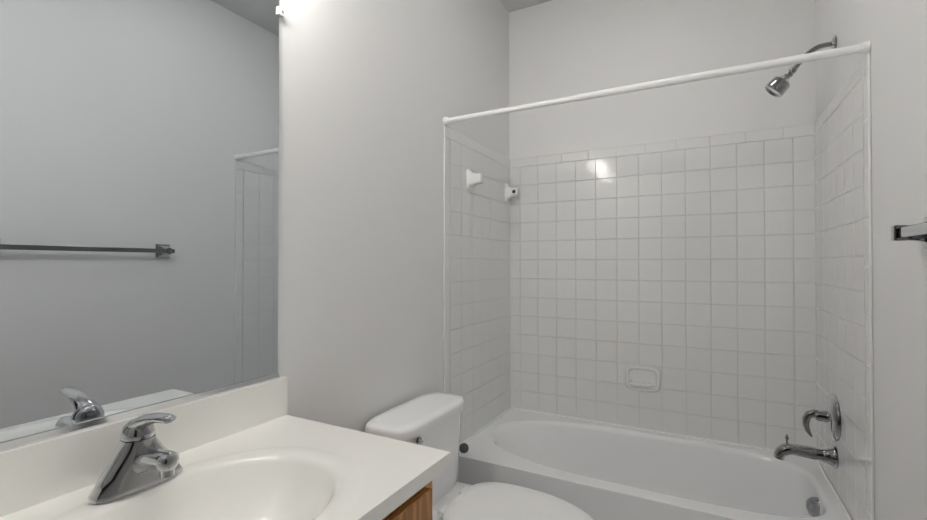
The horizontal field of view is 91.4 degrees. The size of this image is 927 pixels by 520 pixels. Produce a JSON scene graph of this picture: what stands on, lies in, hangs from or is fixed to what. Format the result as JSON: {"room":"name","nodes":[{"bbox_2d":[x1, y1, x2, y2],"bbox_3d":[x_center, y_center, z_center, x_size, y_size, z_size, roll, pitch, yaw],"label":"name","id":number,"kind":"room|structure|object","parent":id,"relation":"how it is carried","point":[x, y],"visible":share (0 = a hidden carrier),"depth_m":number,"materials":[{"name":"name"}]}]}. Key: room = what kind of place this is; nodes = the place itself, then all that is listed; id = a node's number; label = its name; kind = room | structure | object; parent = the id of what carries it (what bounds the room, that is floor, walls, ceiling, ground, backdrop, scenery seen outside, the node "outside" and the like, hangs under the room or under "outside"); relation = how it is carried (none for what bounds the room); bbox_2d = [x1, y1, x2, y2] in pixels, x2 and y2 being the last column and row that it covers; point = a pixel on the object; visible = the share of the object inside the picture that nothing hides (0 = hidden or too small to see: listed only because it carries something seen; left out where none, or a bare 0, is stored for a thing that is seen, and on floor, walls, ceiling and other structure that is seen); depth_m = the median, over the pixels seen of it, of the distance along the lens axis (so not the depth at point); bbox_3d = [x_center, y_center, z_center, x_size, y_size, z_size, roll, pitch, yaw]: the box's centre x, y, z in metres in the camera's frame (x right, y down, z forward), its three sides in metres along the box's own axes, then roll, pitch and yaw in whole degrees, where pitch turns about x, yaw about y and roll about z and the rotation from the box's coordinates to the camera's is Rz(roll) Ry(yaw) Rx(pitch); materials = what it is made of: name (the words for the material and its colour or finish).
{"room":"bathroom","nodes":[
{"label":"bathroom","id":0,"kind":"room"},
{"bbox_2d":[278,0,508,431],"bbox_3d":[-0.448,-0.144,1.555,0.100,2.820,3.100,0,-1,28],"label":"wall","id":1,"kind":"structure","parent":0,"point":[372,93],"depth_m":1.65,"materials":[{"name":"white paint"}]},
{"bbox_2d":[0,0,283,451],"bbox_3d":[-0.799,-0.231,0.786,0.013,1.122,1.174,0,-1,28],"label":"mirror","id":2,"kind":"object","parent":1,"relation":"attached to","point":[139,145],"visible":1,"depth_m":0.96,"materials":[{"name":"clear glass"}]},
{"bbox_2d":[450,139,509,442],"bbox_3d":[0.109,0.167,2.470,0.008,1.476,0.740,0,-1,28],"label":"wall tile","id":3,"kind":"structure","parent":1,"relation":"attached to","point":[480,298],"depth_m":2.41,"materials":[{"name":"white tile"}]},
{"bbox_2d":[466,168,518,201],"bbox_3d":[0.180,-0.410,2.515,0.078,0.110,0.552,0,-1,28],"label":"towel rail","id":4,"kind":"object","parent":3,"relation":"attached to","point":[473,179],"visible":1,"depth_m":2.29,"materials":[{"name":"white ceramic"}]},
{"bbox_2d":[443,41,870,124],"bbox_3d":[0.582,-0.653,1.757,1.521,0.038,0.038,0,-1,28],"label":"shower curtain rod","id":5,"kind":"object","parent":1,"relation":"attached to","point":[863,47],"visible":1,"depth_m":1.62,"materials":[{"name":"white metal"}]},
{"bbox_2d":[443,70,874,519],"bbox_3d":[0.588,0.160,1.762,1.524,1.476,0.052,0,-1,28],"label":"wall tile edge","id":6,"kind":"object","parent":1,"relation":"attached to","point":[868,288],"visible":0.77,"depth_m":1.41,"materials":[{"name":"white tile"}]},
{"bbox_2d":[500,0,551,11],"bbox_3d":[0.267,-1.608,1.183,1.724,0.100,3.100,0,-1,28],"label":"ceiling","id":7,"kind":"structure","parent":0,"point":[512,5],"depth_m":2.72,"materials":[{"name":"grey paint"}]},
{"bbox_2d":[509,0,815,159],"bbox_3d":[0.980,-0.135,2.489,1.524,2.820,0.100,0,-1,28],"label":"wall","id":8,"kind":"structure","parent":0,"point":[561,48],"depth_m":2.43,"materials":[{"name":"white paint"}]},
{"bbox_2d":[443,53,870,167],"bbox_3d":[0.766,-0.602,2.098,1.524,0.054,0.800,0,-1,28],"label":"tile trim","id":9,"kind":"structure","parent":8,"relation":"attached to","point":[863,68],"depth_m":2.29,"materials":[{"name":"white tile"}]},
{"bbox_2d":[510,135,816,449],"bbox_3d":[0.954,0.167,2.439,1.524,1.476,0.008,0,-1,28],"label":"wall tile","id":10,"kind":"structure","parent":8,"relation":"attached to","point":[689,274],"depth_m":2.36,"materials":[{"name":"white tile"}]},
{"bbox_2d":[625,365,659,391],"bbox_3d":[0.951,0.634,2.409,0.176,0.132,0.039,0,-1,28],"label":"soap dish","id":11,"kind":"object","parent":10,"relation":"attached to","point":[643,378],"visible":1,"depth_m":2.42,"materials":[{"name":"white ceramic"}]},
{"bbox_2d":[815,0,926,519],"bbox_3d":[0.981,-0.152,0.784,0.100,2.820,3.100,0,-1,28],"label":"wall","id":12,"kind":"structure","parent":0,"point":[894,32],"depth_m":1.21,"materials":[{"name":"white paint"}]},
{"bbox_2d":[764,35,836,97],"bbox_3d":[1.351,-0.772,1.823,0.232,0.209,0.080,0,-1,28],"label":"shower head","id":13,"kind":"object","parent":12,"relation":"attached to","point":[777,86],"visible":0.94,"depth_m":1.82},
{"bbox_2d":[814,77,866,519],"bbox_3d":[1.443,0.160,1.750,0.008,1.476,0.740,0,-1,28],"label":"wall tile","id":14,"kind":"structure","parent":12,"relation":"attached to","point":[839,255],"depth_m":1.65,"materials":[{"name":"white tile"}]},
{"bbox_2d":[773,434,838,468],"bbox_3d":[1.357,0.757,1.806,0.203,0.104,0.086,0,-1,28],"label":"tub spout","id":15,"kind":"object","parent":14,"relation":"attached to","point":[828,455],"visible":1,"depth_m":1.78,"materials":[{"name":"silver metal"}]},
{"bbox_2d":[802,394,841,441],"bbox_3d":[1.399,0.614,1.784,0.107,0.177,0.176,0,-1,28],"label":"shower valve","id":16,"kind":"object","parent":14,"relation":"attached to","point":[829,415],"visible":1,"depth_m":1.75,"materials":[{"name":"silver metal"}]},
{"bbox_2d":[891,217,926,248],"bbox_3d":[0.853,-0.064,0.724,0.070,0.074,0.747,0,-1,28],"label":"towel rail","id":17,"kind":"object","parent":12,"relation":"attached to","point":[917,232],"visible":1,"depth_m":1.01,"materials":[{"name":"silver metal"}]},
{"bbox_3d":[0.267,1.312,1.156,1.724,0.100,3.100,0,-1,28],"label":"floor","id":18,"kind":"structure","parent":0,"visible":0},
{"bbox_2d":[0,376,450,519],"bbox_3d":[-0.555,0.793,0.640,0.570,0.928,1.198,0,-1,28],"label":"bathroom vanity","id":19,"kind":"object","parent":18,"relation":"on","point":[255,452],"visible":0.94,"depth_m":0.96,"materials":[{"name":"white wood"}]},
{"bbox_2d":[88,413,182,504],"bbox_3d":[-0.593,0.361,0.858,0.147,0.151,0.160,0,-1,28],"label":"faucet","id":20,"kind":"object","parent":19,"relation":"on","point":[143,457],"visible":1,"depth_m":0.84,"materials":[{"name":"silver metal"}]},
{"bbox_2d":[365,392,593,519],"bbox_3d":[0.082,0.910,1.566,0.765,0.711,0.466,0,-1,28],"label":"toilet","id":21,"kind":"object","parent":18,"relation":"on","point":[432,420],"visible":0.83,"depth_m":1.61,"materials":[{"name":"white ceramic"}]},
{"bbox_2d":[457,407,851,519],"bbox_3d":[0.773,1.084,2.095,1.507,0.374,0.754,0,-1,28],"label":"bathtub","id":22,"kind":"object","parent":18,"relation":"on","point":[596,470],"visible":0.96,"depth_m":2.15,"materials":[{"name":"white ceramic"}]},
{"bbox_2d":[460,443,468,452],"bbox_3d":[0.002,0.882,2.125,0.041,0.044,0.029,0,-1,28],"label":"stopper","id":23,"kind":"object","parent":22,"relation":"on","point":[464,447],"visible":0.98,"depth_m":2.12,"materials":[{"name":"grey rubber"}]}
]}

